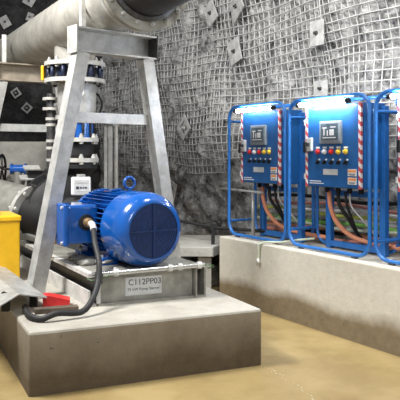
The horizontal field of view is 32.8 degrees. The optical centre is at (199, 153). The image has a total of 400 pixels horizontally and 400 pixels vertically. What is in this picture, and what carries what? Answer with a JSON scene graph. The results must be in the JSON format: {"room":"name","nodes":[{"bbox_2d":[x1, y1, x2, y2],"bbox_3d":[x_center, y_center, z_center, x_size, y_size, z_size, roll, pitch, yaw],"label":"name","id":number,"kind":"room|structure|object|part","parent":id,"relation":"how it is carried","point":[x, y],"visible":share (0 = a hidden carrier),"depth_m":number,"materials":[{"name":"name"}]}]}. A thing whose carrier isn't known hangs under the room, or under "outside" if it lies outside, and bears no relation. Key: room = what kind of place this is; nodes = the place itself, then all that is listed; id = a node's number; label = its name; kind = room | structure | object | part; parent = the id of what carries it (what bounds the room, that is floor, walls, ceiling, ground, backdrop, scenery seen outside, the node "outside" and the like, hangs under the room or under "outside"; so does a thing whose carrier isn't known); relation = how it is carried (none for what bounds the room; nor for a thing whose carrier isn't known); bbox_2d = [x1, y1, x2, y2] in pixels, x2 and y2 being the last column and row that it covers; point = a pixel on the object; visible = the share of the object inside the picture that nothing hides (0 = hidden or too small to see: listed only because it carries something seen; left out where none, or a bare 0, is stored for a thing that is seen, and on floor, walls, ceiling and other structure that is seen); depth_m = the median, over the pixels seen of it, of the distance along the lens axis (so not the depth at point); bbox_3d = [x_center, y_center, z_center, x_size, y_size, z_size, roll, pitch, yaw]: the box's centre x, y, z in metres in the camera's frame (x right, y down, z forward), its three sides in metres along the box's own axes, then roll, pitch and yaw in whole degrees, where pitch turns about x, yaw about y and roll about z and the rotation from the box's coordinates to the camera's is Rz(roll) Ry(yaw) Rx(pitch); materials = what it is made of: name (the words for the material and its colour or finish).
{"room":"underground mine pump station","nodes":[
{"label":"underground mine pump station","id":0,"kind":"room"},
{"bbox_2d":[0,142,46,185],"bbox_3d":[-3.375,0.675,9.475,3.250,1.690,0.250,0,0,0],"label":"wall","id":1,"kind":"structure","parent":0,"point":[17,153],"depth_m":9.35,"materials":[{"name":"grey concrete"}]},
{"bbox_2d":[20,233,35,256],"bbox_3d":[-1.543,0.806,6.020,0.110,0.218,0.293,0,0,44],"label":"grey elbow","id":2,"kind":"object","parent":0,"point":[24,236],"visible":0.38,"depth_m":5.98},
{"bbox_2d":[0,0,102,189],"bbox_3d":[-4.979,-1.180,11.954,7.124,5.760,0.579,0,0,-7],"label":"wall","id":3,"kind":"structure","parent":0,"point":[16,11],"depth_m":12.13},
{"bbox_2d":[0,15,11,28],"bbox_3d":[-3.467,-2.347,12.072,0.250,0.265,0.055,0,0,0],"label":"plate","id":4,"kind":"object","parent":3,"relation":"attached to","point":[5,22],"visible":1,"depth_m":12.08,"materials":[{"name":"metal"}]},
{"bbox_2d":[10,87,21,98],"bbox_3d":[-3.257,-1.080,12.019,0.209,0.209,0.055,0,0,0],"label":"plate","id":5,"kind":"object","parent":3,"relation":"attached to","point":[16,88],"visible":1,"depth_m":12.03,"materials":[{"name":"silver metal"}]},
{"bbox_2d":[21,102,32,113],"bbox_3d":[-3.056,-0.812,11.993,0.212,0.212,0.055,0,0,0],"label":"plate","id":6,"kind":"object","parent":3,"relation":"attached to","point":[26,103],"visible":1,"depth_m":12.00,"materials":[{"name":"silver metal"}]},
{"bbox_2d":[22,0,35,7],"bbox_3d":[-3.038,-2.719,12.065,0.249,0.235,0.055,0,0,0],"label":"plate","id":7,"kind":"object","parent":3,"relation":"attached to","point":[30,3],"visible":1,"depth_m":12.07,"materials":[{"name":"metal"}]},
{"bbox_2d":[25,12,34,20],"bbox_3d":[-3.023,-2.436,12.073,0.161,0.179,0.055,0,0,0],"label":"plate","id":8,"kind":"object","parent":3,"relation":"attached to","point":[29,16],"visible":0.89,"depth_m":12.08,"materials":[{"name":"metal"}]},
{"bbox_2d":[0,286,399,399],"bbox_3d":[-3.500,1.500,10.600,17.000,0.001,18.800,0,0,0],"label":"floor","id":9,"kind":"structure","parent":0,"point":[326,366],"depth_m":4.54,"materials":[{"name":"concrete"}]},
{"bbox_2d":[0,211,20,276],"bbox_3d":[-1.850,0.800,6.000,0.440,0.600,0.520,0,0,-26],"label":"box","id":10,"kind":"object","parent":9,"relation":"on","point":[9,221],"visible":0.79,"depth_m":5.83,"materials":[{"name":"paint"}]},
{"bbox_3d":[-1.850,0.555,6.000,0.440,0.050,0.520,0,0,-26],"label":"lid","id":11,"kind":"part","parent":10,"relation":"part of","materials":[{"name":"yellow paint"}]},
{"bbox_2d":[0,154,26,183],"bbox_3d":[-2.164,0.548,7.833,0.269,1.104,0.363,0,0,0],"label":"valve","id":12,"kind":"object","parent":9,"relation":"on","point":[17,170],"visible":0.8,"depth_m":7.91,"materials":[{"name":"blue paint"}]},
{"bbox_2d":[0,168,46,184],"bbox_3d":[-2.873,0.711,8.962,2.543,1.211,0.796,0,0,0],"label":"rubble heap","id":13,"kind":"object","parent":9,"relation":"on","point":[10,178],"visible":0.02,"depth_m":9.14,"materials":[{"name":"grey stone"}]},
{"bbox_2d":[0,266,46,311],"bbox_3d":[-1.633,1.000,5.361,0.396,0.199,1.876,0,0,-30],"label":"cover","id":14,"kind":"object","parent":9,"relation":"on","point":[11,285],"visible":0.97,"depth_m":4.88,"materials":[{"name":"metal"}]},
{"bbox_2d":[0,34,58,131],"bbox_3d":[-1.975,-0.119,7.755,1.605,2.442,0.200,0,0,-30],"label":"stand","id":15,"kind":"object","parent":9,"relation":"on","point":[9,72],"visible":0.36,"depth_m":7.73,"materials":[{"name":"metal"}]},
{"bbox_3d":[-2.398,0.135,7.511,0.522,1.934,0.100,0,0,-30],"label":"leg","id":16,"kind":"part","parent":15,"relation":"part of","materials":[{"name":"metal"}]},
{"bbox_3d":[-1.519,0.135,8.018,0.443,1.930,0.100,0,0,-30],"label":"leg","id":17,"kind":"part","parent":15,"relation":"part of","materials":[{"name":"metal"}]},
{"bbox_2d":[43,93,57,170],"bbox_3d":[-1.503,0.230,7.000,0.231,1.700,0.170,0,0,0],"label":"pipe","id":18,"kind":"object","parent":9,"relation":"on","point":[51,107],"visible":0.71,"depth_m":6.96,"materials":[{"name":"metal"}]},
{"bbox_2d":[16,0,180,300],"bbox_3d":[-0.750,-0.119,5.677,1.605,2.442,0.200,0,0,-41],"label":"stand","id":19,"kind":"object","parent":9,"relation":"on","point":[83,41],"visible":0.77,"depth_m":5.51,"materials":[{"name":"metal"}]},
{"bbox_3d":[-1.272,1.092,5.223,0.220,0.016,0.200,0,0,-41],"label":"foot plate","id":20,"kind":"part","parent":19,"relation":"part of","materials":[{"name":"metal"}]},
{"bbox_3d":[-1.118,0.135,5.357,0.522,1.934,0.100,0,0,-41],"label":"leg","id":21,"kind":"part","parent":19,"relation":"part of","materials":[{"name":"metal"}]},
{"bbox_3d":[-1.020,-0.920,5.443,0.012,0.220,0.150,0,0,-41],"label":"plate","id":22,"kind":"part","parent":19,"relation":"part of","materials":[{"name":"metal"}]},
{"bbox_2d":[0,0,147,64],"bbox_3d":[-1.916,-1.273,7.875,0.709,0.709,6.380,0,0,-28],"label":"pipe","id":23,"kind":"object","parent":19,"relation":"on","point":[33,42],"visible":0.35,"depth_m":6.55,"materials":[{"name":"white metal"}]},
{"bbox_2d":[103,0,188,31],"bbox_3d":[-0.059,-1.348,4.536,0.721,0.869,1.411,0,0,-34],"label":"pipe","id":24,"kind":"object","parent":23,"relation":"attached to","point":[139,15],"visible":1,"depth_m":4.95,"materials":[{"name":"grey metal"}]},
{"bbox_3d":[-0.416,-0.920,5.968,0.012,0.220,0.150,0,0,-41],"label":"plate","id":25,"kind":"part","parent":19,"relation":"part of","materials":[{"name":"metal"}]},
{"bbox_3d":[-0.352,0.135,6.023,0.443,1.930,0.100,0,0,-41],"label":"leg","id":26,"kind":"part","parent":19,"relation":"part of","materials":[{"name":"metal"}]},
{"bbox_2d":[104,126,112,188],"bbox_3d":[-1.023,0.400,7.600,0.090,1.420,0.035,0,0,0],"label":"post","id":27,"kind":"object","parent":9,"relation":"on","point":[108,131],"visible":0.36,"depth_m":7.58,"materials":[{"name":"metal"}]},
{"bbox_2d":[113,124,118,187],"bbox_3d":[-0.939,0.378,7.600,0.060,1.445,0.050,0,0,0],"label":"post","id":28,"kind":"object","parent":9,"relation":"on","point":[114,125],"visible":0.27,"depth_m":7.58,"materials":[{"name":"silver metal"}]},
{"bbox_2d":[0,266,260,396],"bbox_3d":[-1.260,1.325,6.601,1.628,0.450,4.626,0,0,-25],"label":"plinth","id":29,"kind":"object","parent":9,"relation":"on","point":[112,345],"visible":0.51,"depth_m":4.53,"materials":[{"name":"concrete"}]},
{"bbox_2d":[43,293,69,306],"bbox_3d":[-1.040,1.058,4.930,0.190,0.085,0.120,0,0,-10],"label":"case","id":30,"kind":"object","parent":29,"relation":"on","point":[52,299],"visible":0.82,"depth_m":4.88,"materials":[{"name":"plastic"}]},
{"bbox_2d":[34,304,78,314],"bbox_3d":[-1.000,1.082,4.735,0.300,0.036,0.070,0,0,-20],"label":"batten","id":31,"kind":"object","parent":29,"relation":"on","point":[37,310],"visible":0.86,"depth_m":4.71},
{"bbox_2d":[20,242,205,306],"bbox_3d":[-0.971,0.979,6.167,0.922,0.242,2.580,0,0,-28],"label":"base frame","id":32,"kind":"object","parent":29,"relation":"on","point":[65,275],"visible":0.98,"depth_m":5.17,"materials":[{"name":"grey metal"}]},
{"bbox_2d":[22,172,92,249],"bbox_3d":[-1.247,0.575,6.462,0.820,0.820,1.120,0,0,-33],"label":"pump","id":33,"kind":"object","parent":32,"relation":"on","point":[37,194],"visible":0.2,"depth_m":6.47,"materials":[{"name":"metal"}]},
{"bbox_2d":[0,180,42,243],"bbox_3d":[-1.830,0.559,6.769,1.130,0.647,0.590,0,0,38],"label":"pipe","id":34,"kind":"object","parent":33,"relation":"attached to","point":[14,197],"visible":0.32,"depth_m":6.41,"materials":[{"name":"grey paint"}]},
{"bbox_2d":[19,165,47,184],"bbox_3d":[-1.691,0.352,6.921,0.292,0.476,0.182,0,0,-25],"label":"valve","id":35,"kind":"object","parent":34,"relation":"on","point":[31,174],"visible":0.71,"depth_m":6.86,"materials":[{"name":"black metal"}]},
{"bbox_3d":[-1.740,0.240,6.870,0.160,0.052,0.096,0,0,-25],"label":"angle plate","id":36,"kind":"part","parent":35,"relation":"part of","materials":[{"name":"metal"}]},
{"bbox_3d":[-1.700,0.140,6.870,0.160,0.052,0.096,0,0,-25],"label":"angle plate","id":37,"kind":"part","parent":35,"relation":"part of","materials":[{"name":"metal"}]},
{"bbox_3d":[-1.356,0.575,6.630,0.720,0.720,0.720,0,0,-33],"label":"casing","id":38,"kind":"part","parent":33,"relation":"part of","materials":[{"name":"black paint"}]},
{"bbox_2d":[71,174,90,194],"bbox_3d":[-1.132,0.280,6.422,0.179,0.190,0.565,0,0,-12],"label":"instrument box","id":39,"kind":"object","parent":33,"relation":"attached to","point":[80,185],"visible":0.91,"depth_m":6.15,"materials":[{"name":"white plastic"}]},
{"bbox_2d":[67,162,96,190],"bbox_3d":[-1.225,0.292,6.770,0.398,0.415,0.398,0,0,0],"label":"outlet","id":40,"kind":"object","parent":33,"relation":"on","point":[87,168],"visible":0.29,"depth_m":6.63,"materials":[{"name":"black paint"}]},
{"bbox_2d":[70,123,98,164],"bbox_3d":[-1.225,-0.119,6.770,0.430,0.442,0.430,0,0,0],"label":"valve","id":41,"kind":"object","parent":40,"relation":"on","point":[85,136],"visible":0.46,"depth_m":6.63,"materials":[{"name":"blue paint"}]},
{"bbox_2d":[55,82,95,119],"bbox_3d":[-1.225,-0.517,6.766,0.420,0.355,0.427,0,0,0],"label":"pipe","id":42,"kind":"object","parent":41,"relation":"on","point":[88,101],"visible":0.27,"depth_m":6.65,"materials":[{"name":"metal"}]},
{"bbox_2d":[41,46,70,86],"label":"valve","id":43,"kind":"object","parent":42,"relation":"on","point":[54,72],"depth_m":6.58,"materials":[{"name":"grey paint"}]},
{"bbox_2d":[84,55,104,86],"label":"valve","id":44,"kind":"object","parent":42,"relation":"on","point":[94,74],"depth_m":6.63,"materials":[{"name":"grey paint"}]},
{"bbox_2d":[96,93,105,124],"bbox_3d":[-1.055,-0.484,7.219,0.128,0.328,0.568,0,0,0],"label":"hose","id":45,"kind":"object","parent":44,"relation":"attached to","point":[97,94],"visible":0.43,"depth_m":6.94,"materials":[{"name":"rubber"}]},
{"bbox_3d":[-1.367,1.042,5.994,0.060,0.115,2.509,0,0,-28],"label":"plate","id":46,"kind":"part","parent":32,"relation":"part of","materials":[{"name":"white metal"}]},
{"bbox_2d":[67,252,112,265],"bbox_3d":[-0.934,0.838,5.431,0.262,0.060,0.613,0,0,-42],"label":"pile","id":47,"kind":"object","parent":32,"relation":"on","point":[83,260],"visible":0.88,"depth_m":5.28,"materials":[{"name":"grey paint"}]},
{"bbox_3d":[-0.736,0.980,4.916,0.030,0.200,0.020,0,0,-23],"label":"plate","id":48,"kind":"part","parent":32,"relation":"part of","materials":[{"name":"white metal"}]},
{"bbox_3d":[-0.978,0.868,6.179,0.822,0.020,2.504,0,0,-28],"label":"deck plate","id":49,"kind":"part","parent":32,"relation":"part of","materials":[{"name":"metal"}]},
{"bbox_2d":[54,176,180,266],"bbox_3d":[-0.775,0.517,5.504,0.825,0.688,1.202,0,0,-33],"label":"motor","id":50,"kind":"object","parent":32,"relation":"on","point":[135,228],"visible":0.97,"depth_m":5.13,"materials":[{"name":"blue paint"}]},
{"bbox_2d":[22,220,102,321],"bbox_3d":[-0.905,0.803,4.791,0.496,0.591,0.769,0,0,41],"label":"cable","id":51,"kind":"object","parent":50,"relation":"attached to","point":[98,278],"visible":1,"depth_m":4.67,"materials":[{"name":"black rubber"}]},
{"bbox_2d":[129,203,177,258],"bbox_3d":[-0.344,0.575,5.072,0.416,0.416,0.007,0,0,-33],"label":"fan grille","id":52,"kind":"object","parent":50,"relation":"attached to","point":[153,227],"depth_m":5.07,"materials":[{"name":"blue metal"}]},
{"bbox_2d":[91,261,204,277],"bbox_3d":[-0.373,0.857,5.047,0.881,0.065,0.054,0,0,-23],"label":"tube","id":53,"kind":"object","parent":32,"relation":"attached to","point":[199,265],"visible":1,"depth_m":5.04,"materials":[{"name":"silver metal"}]},
{"bbox_3d":[-0.588,0.980,6.333,0.090,0.240,2.509,0,0,-28],"label":"hollow rail","id":54,"kind":"part","parent":32,"relation":"part of","materials":[{"name":"metal"}]},
{"bbox_2d":[181,229,219,286],"bbox_3d":[0.208,1.318,8.199,0.992,0.650,2.089,0,0,-33],"label":"bank","id":55,"kind":"object","parent":9,"relation":"on","point":[215,260],"visible":0.1,"depth_m":8.00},
{"bbox_2d":[198,256,210,287],"bbox_3d":[0.050,1.290,7.300,0.140,0.420,0.140,0,0,0],"label":"support","id":56,"kind":"object","parent":9,"relation":"on","point":[207,260],"visible":0.21,"depth_m":7.23,"materials":[{"name":"grey metal"}]},
{"bbox_2d":[179,235,230,256],"bbox_3d":[-0.126,1.030,7.730,1.245,0.100,1.138,0,0,0],"label":"concrete ledge","id":57,"kind":"object","parent":56,"relation":"on","point":[190,245],"visible":0.27,"depth_m":7.28,"materials":[{"name":"grey concrete"}]},
{"bbox_2d":[210,224,215,244],"bbox_3d":[0.141,0.871,7.380,0.060,0.218,0.060,0,0,0],"label":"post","id":58,"kind":"object","parent":57,"relation":"on","point":[212,226],"visible":1,"depth_m":7.36,"materials":[{"name":"grey metal"}]},
{"bbox_2d":[220,232,399,356],"bbox_3d":[1.623,1.204,5.665,0.920,0.692,3.924,0,0,-32],"label":"concrete plinth","id":59,"kind":"structure","parent":9,"relation":"on","point":[342,296],"depth_m":5.81,"materials":[{"name":"concrete"}]},
{"bbox_2d":[180,220,278,232],"bbox_3d":[-0.070,0.750,7.579,2.137,0.134,0.116,0,0,37],"label":"pipe","id":60,"kind":"object","parent":59,"relation":"on","point":[181,221],"visible":0.53,"depth_m":7.28,"materials":[{"name":"paint"}]},
{"bbox_2d":[220,187,263,235],"bbox_3d":[0.436,0.613,7.183,0.035,0.490,0.755,0,0,-32],"label":"conduit","id":61,"kind":"object","parent":59,"relation":"on","point":[252,192],"visible":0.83,"depth_m":7.00,"materials":[{"name":"metal"}]},
{"bbox_2d":[228,101,314,243],"bbox_3d":[0.682,0.177,6.829,0.410,1.362,0.968,0,0,-32],"label":"cabinet","id":62,"kind":"object","parent":59,"relation":"on","point":[262,148],"visible":0.92,"depth_m":6.60,"materials":[{"name":"blue metal"}]},
{"bbox_3d":[0.416,-0.060,6.912,0.047,0.100,0.038,0,0,-32],"label":"isolator handle","id":63,"kind":"part","parent":62,"relation":"part of","materials":[{"name":"black paint"}]},
{"bbox_2d":[233,105,275,112],"bbox_3d":[0.550,-0.436,6.710,0.091,0.046,0.660,0,0,-32],"label":"lamp","id":64,"kind":"object","parent":62,"relation":"attached to","point":[271,108],"visible":1,"depth_m":6.65,"materials":[{"name":"white plastic"}]},
{"bbox_3d":[0.580,0.155,6.729,0.004,0.050,0.167,0,0,-32],"label":"rating plate","id":65,"kind":"part","parent":62,"relation":"part of","materials":[{"name":"silver metal"}]},
{"bbox_3d":[0.601,-0.068,6.720,0.022,0.703,0.590,0,0,-32],"label":"door","id":66,"kind":"part","parent":62,"relation":"part of","materials":[{"name":"blue paint"}]},
{"bbox_3d":[0.660,0.228,7.089,0.050,1.255,0.059,0,0,-32],"label":"mounting post","id":67,"kind":"part","parent":62,"relation":"part of","materials":[{"name":"blue metal"}]},
{"bbox_2d":[268,187,283,221],"bbox_3d":[0.818,0.569,6.849,0.283,0.481,0.055,0,0,-16],"label":"cable","id":68,"kind":"object","parent":62,"relation":"hanging from","point":[274,205],"visible":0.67,"depth_m":6.81,"materials":[{"name":"black rubber"}]},
{"bbox_2d":[274,188,283,218],"bbox_3d":[0.834,0.568,6.824,0.262,0.478,0.058,0,0,-37],"label":"cable","id":69,"kind":"object","parent":62,"relation":"hanging from","point":[275,194],"visible":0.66,"depth_m":6.75,"materials":[{"name":"black rubber"}]},
{"bbox_3d":[0.820,0.350,6.831,0.040,0.050,0.608,0,0,-32],"label":"cross rail","id":70,"kind":"part","parent":62,"relation":"part of","materials":[{"name":"blue metal"}]},
{"bbox_3d":[0.820,0.810,6.831,0.040,0.050,0.608,0,0,-32],"label":"cross rail","id":71,"kind":"part","parent":62,"relation":"part of","materials":[{"name":"blue metal"}]},
{"bbox_2d":[277,187,297,222],"bbox_3d":[0.910,0.567,6.692,0.294,0.474,0.040,0,0,0],"label":"cable","id":72,"kind":"object","parent":62,"relation":"hanging from","point":[277,187],"visible":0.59,"depth_m":6.69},
{"bbox_2d":[260,186,325,238],"bbox_3d":[0.923,0.567,6.683,0.789,0.477,0.087,0,0,43],"label":"hose","id":73,"kind":"object","parent":62,"relation":"hanging from","point":[309,234],"visible":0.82,"depth_m":6.84,"materials":[{"name":"orange rubber"}]},
{"bbox_3d":[0.980,0.228,6.572,0.050,1.255,0.059,0,0,-32],"label":"mounting post","id":74,"kind":"part","parent":62,"relation":"part of","materials":[{"name":"blue metal"}]},
{"bbox_2d":[256,238,314,264],"bbox_3d":[0.792,0.912,6.376,0.569,0.285,0.042,0,0,23],"label":"tap","id":75,"kind":"object","parent":59,"relation":"hanging from","point":[302,239],"visible":0.95,"depth_m":6.41,"materials":[{"name":"metal"}]},
{"bbox_2d":[287,92,399,258],"bbox_3d":[1.223,0.177,5.954,0.410,1.362,1.047,0,0,-32],"label":"cabinet","id":76,"kind":"object","parent":59,"relation":"on","point":[338,147],"visible":0.97,"depth_m":5.72,"materials":[{"name":"blue metal"}]},
{"bbox_3d":[0.948,-0.060,6.052,0.047,0.100,0.041,0,0,-32],"label":"isolator handle","id":77,"kind":"part","parent":76,"relation":"part of","materials":[{"name":"black paint"}]},
{"bbox_2d":[295,98,350,107],"bbox_3d":[1.071,-0.436,5.868,0.091,0.046,0.660,0,0,-32],"label":"lamp","id":78,"kind":"object","parent":76,"relation":"attached to","point":[346,100],"visible":1,"depth_m":5.83,"materials":[{"name":"white plastic"}]},
{"bbox_3d":[1.191,0.228,6.231,0.050,1.255,0.064,0,0,-32],"label":"mounting post","id":79,"kind":"part","parent":76,"relation":"part of","materials":[{"name":"blue metal"}]},
{"bbox_3d":[1.122,0.155,5.852,0.004,0.050,0.180,0,0,-32],"label":"rating plate","id":80,"kind":"part","parent":76,"relation":"part of","materials":[{"name":"silver metal"}]},
{"bbox_3d":[1.144,-0.068,5.841,0.022,0.703,0.638,0,0,-32],"label":"door","id":81,"kind":"part","parent":76,"relation":"part of","materials":[{"name":"blue paint"}]},
{"bbox_2d":[336,193,364,244],"bbox_3d":[1.338,0.569,6.007,0.283,0.481,0.055,0,0,-16],"label":"cable","id":82,"kind":"object","parent":76,"relation":"hanging from","point":[341,208],"visible":0.84,"depth_m":5.97,"materials":[{"name":"rubber"}]},
{"bbox_2d":[344,192,356,230],"bbox_3d":[1.355,0.568,5.982,0.262,0.478,0.058,0,0,-37],"label":"cable","id":83,"kind":"object","parent":76,"relation":"hanging from","point":[345,193],"visible":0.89,"depth_m":5.91,"materials":[{"name":"black rubber"}]},
{"bbox_3d":[1.364,0.810,5.951,0.040,0.050,0.657,0,0,-32],"label":"cross rail","id":84,"kind":"part","parent":76,"relation":"part of","materials":[{"name":"blue metal"}]},
{"bbox_3d":[1.364,0.350,5.951,0.040,0.050,0.657,0,0,-32],"label":"cross rail","id":85,"kind":"part","parent":76,"relation":"part of","materials":[{"name":"blue metal"}]},
{"bbox_2d":[349,194,373,234],"bbox_3d":[1.430,0.567,5.850,0.294,0.474,0.040,0,0,0],"label":"cable","id":86,"kind":"object","parent":76,"relation":"hanging from","point":[359,216],"visible":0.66,"depth_m":5.85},
{"bbox_2d":[327,191,399,250],"bbox_3d":[1.444,0.567,5.841,0.789,0.477,0.087,0,0,43],"label":"hose","id":87,"kind":"object","parent":76,"relation":"hanging from","point":[329,194],"visible":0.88,"depth_m":6.01,"materials":[{"name":"orange rubber"}]},
{"bbox_3d":[1.537,0.228,5.672,0.050,1.255,0.064,0,0,-32],"label":"mounting post","id":88,"kind":"part","parent":76,"relation":"part of","materials":[{"name":"blue metal"}]},
{"bbox_2d":[374,88,399,265],"bbox_3d":[1.788,0.177,5.040,0.410,1.362,1.047,0,0,-32],"label":"cabinet","id":89,"kind":"object","parent":59,"relation":"on","point":[394,90],"visible":1,"depth_m":5.37,"materials":[{"name":"blue metal"}]},
{"bbox_2d":[386,93,399,99],"bbox_3d":[1.636,-0.436,4.953,0.091,0.046,0.660,0,0,-32],"label":"lamp","id":90,"kind":"object","parent":89,"relation":"attached to","point":[388,96],"visible":1,"depth_m":5.17,"materials":[{"name":"white plastic"}]},
{"bbox_3d":[1.514,-0.060,5.138,0.047,0.100,0.041,0,0,-32],"label":"isolator handle","id":91,"kind":"part","parent":89,"relation":"part of","materials":[{"name":"black paint"}]},
{"bbox_2d":[95,0,399,243],"bbox_3d":[-1.588,-1.242,11.675,0.923,5.885,17.878,0,0,-31],"label":"wall","id":92,"kind":"structure","parent":0,"point":[199,198],"depth_m":8.95,"materials":[{"name":"grey stone"}]},
{"bbox_2d":[95,29,136,182],"bbox_3d":[-3.232,-1.691,14.446,0.698,4.473,7.469,0,0,-33],"label":"wire mesh","id":93,"kind":"object","parent":92,"relation":"attached to","point":[106,68],"visible":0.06,"depth_m":11.75,"materials":[{"name":"silver metal"}]},
{"bbox_2d":[170,179,176,202],"bbox_3d":[-0.464,0.547,10.264,0.055,0.390,0.390,0,0,-32],"label":"plate","id":94,"kind":"object","parent":92,"relation":"attached to","point":[173,184],"visible":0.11,"depth_m":10.17,"materials":[{"name":"grey metal"}]},
{"bbox_2d":[122,0,226,173],"bbox_3d":[-0.493,-1.391,10.213,0.528,3.348,2.962,0,0,-34],"label":"wire mesh","id":95,"kind":"object","parent":92,"relation":"attached to","point":[194,16],"visible":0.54,"depth_m":9.72,"materials":[{"name":"silver metal"}]},
{"bbox_2d":[177,115,190,140],"bbox_3d":[-0.243,-0.372,9.659,0.055,0.366,0.366,0,0,-32],"label":"plate","id":96,"kind":"object","parent":92,"relation":"attached to","point":[184,119],"visible":1,"depth_m":9.64,"materials":[{"name":"silver metal"}]},
{"bbox_2d":[203,0,217,27],"bbox_3d":[0.129,-1.881,9.076,0.055,0.376,0.354,0,0,-32],"label":"plate","id":97,"kind":"object","parent":92,"relation":"attached to","point":[210,12],"visible":1,"depth_m":9.06,"materials":[{"name":"metal"}]},
{"bbox_2d":[227,36,241,65],"bbox_3d":[0.427,-1.312,8.683,0.055,0.371,0.331,0,0,-32],"label":"plate","id":98,"kind":"object","parent":92,"relation":"attached to","point":[234,50],"visible":1,"depth_m":8.67,"materials":[{"name":"metal"}]},
{"bbox_2d":[229,0,243,22],"bbox_3d":[0.448,-1.861,8.550,0.070,0.391,0.420,0,0,-19],"label":"plate","id":99,"kind":"object","parent":92,"relation":"attached to","point":[236,7],"visible":1,"depth_m":8.54,"materials":[{"name":"metal"}]},
{"bbox_2d":[210,0,332,160],"bbox_3d":[0.756,-1.147,8.179,0.305,2.459,2.153,0,0,-34],"label":"wire mesh","id":100,"kind":"object","parent":92,"relation":"attached to","point":[289,1],"visible":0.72,"depth_m":8.27,"materials":[{"name":"silver metal"}]},
{"bbox_2d":[274,184,296,224],"bbox_3d":[0.918,0.578,7.214,0.310,0.560,0.120,0,0,-32],"label":"stand","id":101,"kind":"object","parent":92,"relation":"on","point":[293,185],"visible":0.19,"depth_m":7.25,"materials":[{"name":"metal"}]},
{"bbox_3d":[1.008,0.578,7.269,0.100,0.560,0.120,0,0,-32],"label":"post","id":102,"kind":"part","parent":101,"relation":"part of","materials":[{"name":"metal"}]},
{"bbox_2d":[268,199,396,213],"bbox_3d":[1.782,0.490,5.714,0.070,0.058,3.962,0,0,-32],"label":"power cable","id":103,"kind":"object","parent":101,"relation":"on","point":[282,201],"visible":0.52,"depth_m":6.40,"materials":[{"name":"plastic"}]},
{"bbox_2d":[310,19,323,46],"bbox_3d":[1.244,-1.300,7.308,0.055,0.275,0.220,0,0,-32],"label":"plate","id":104,"kind":"object","parent":92,"relation":"attached to","point":[316,27],"visible":1,"depth_m":7.30,"materials":[{"name":"metal"}]},
{"bbox_2d":[314,80,327,96],"bbox_3d":[1.315,-0.718,7.452,0.055,0.177,0.218,0,0,-32],"label":"plate","id":105,"kind":"object","parent":92,"relation":"attached to","point":[320,87],"visible":0.91,"depth_m":7.44,"materials":[{"name":"metal"}]},
{"bbox_2d":[317,0,399,158],"bbox_3d":[2.218,-0.989,5.792,0.324,2.068,3.646,0,0,-31],"label":"wire mesh","id":106,"kind":"object","parent":92,"relation":"attached to","point":[334,1],"visible":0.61,"depth_m":6.75,"materials":[{"name":"silver metal"}]},
{"bbox_2d":[349,189,373,234],"bbox_3d":[1.502,0.578,6.270,0.310,0.560,0.120,0,0,-32],"label":"stand","id":107,"kind":"object","parent":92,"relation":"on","point":[372,189],"visible":0.05,"depth_m":6.30,"materials":[{"name":"metal"}]},
{"bbox_2d":[271,221,396,243],"bbox_3d":[1.823,0.765,5.798,0.088,0.076,3.962,0,0,-32],"label":"power cable","id":108,"kind":"object","parent":107,"relation":"on","point":[323,232],"visible":0.2,"depth_m":6.69,"materials":[{"name":"orange rubber"}]},
{"bbox_3d":[2.076,0.578,5.343,0.310,0.560,0.120,0,0,-32],"label":"stand","id":109,"kind":"object","parent":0,"visible":0},
{"bbox_2d":[257,216,396,234],"bbox_3d":[1.678,0.690,5.767,0.073,0.060,3.964,0,0,-32],"label":"power cable","id":110,"kind":"object","parent":109,"relation":"on","point":[258,217],"visible":0.41,"depth_m":6.39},
{"bbox_2d":[258,226,395,244],"bbox_3d":[1.695,0.805,5.777,0.081,0.068,3.964,0,0,-32],"label":"power cable","id":111,"kind":"object","parent":109,"relation":"on","point":[268,227],"visible":0.24,"depth_m":6.60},
{"bbox_2d":[258,205,396,220],"bbox_3d":[1.695,0.570,5.778,0.077,0.062,3.964,0,0,-32],"label":"power cable","id":112,"kind":"object","parent":109,"relation":"on","point":[268,206],"visible":0.48,"depth_m":6.36,"materials":[{"name":"plastic"}]},
{"bbox_2d":[259,212,396,231],"bbox_3d":[1.713,0.655,5.730,0.076,0.062,3.961,0,0,-32],"label":"power cable","id":113,"kind":"object","parent":109,"relation":"on","point":[308,220],"visible":0.37,"depth_m":6.25,"materials":[{"name":"green plastic"}]},
{"bbox_2d":[267,221,396,242],"bbox_3d":[1.764,0.735,5.703,0.074,0.062,3.963,0,0,-32],"label":"power cable","id":114,"kind":"object","parent":109,"relation":"on","point":[268,222],"visible":0.29,"depth_m":6.53,"materials":[{"name":"orange rubber"}]},
{"bbox_2d":[267,201,396,218],"bbox_3d":[1.704,0.535,5.724,0.072,0.060,3.961,0,0,-32],"label":"power cable","id":115,"kind":"object","parent":109,"relation":"on","point":[268,202],"visible":0.44,"depth_m":6.37,"materials":[{"name":"red plastic"}]},
{"bbox_2d":[269,210,396,228],"bbox_3d":[1.782,0.615,5.714,0.076,0.064,3.963,0,0,-32],"label":"power cable","id":116,"kind":"object","parent":109,"relation":"on","point":[271,211],"visible":0.4,"depth_m":6.37,"materials":[{"name":"plastic"}]},
{"bbox_2d":[271,193,396,205],"bbox_3d":[1.797,0.440,5.841,0.079,0.064,3.964,0,0,-32],"label":"power cable","id":117,"kind":"object","parent":109,"relation":"on","point":[272,194],"visible":0.51,"depth_m":6.53,"materials":[{"name":"black rubber"}]}
]}

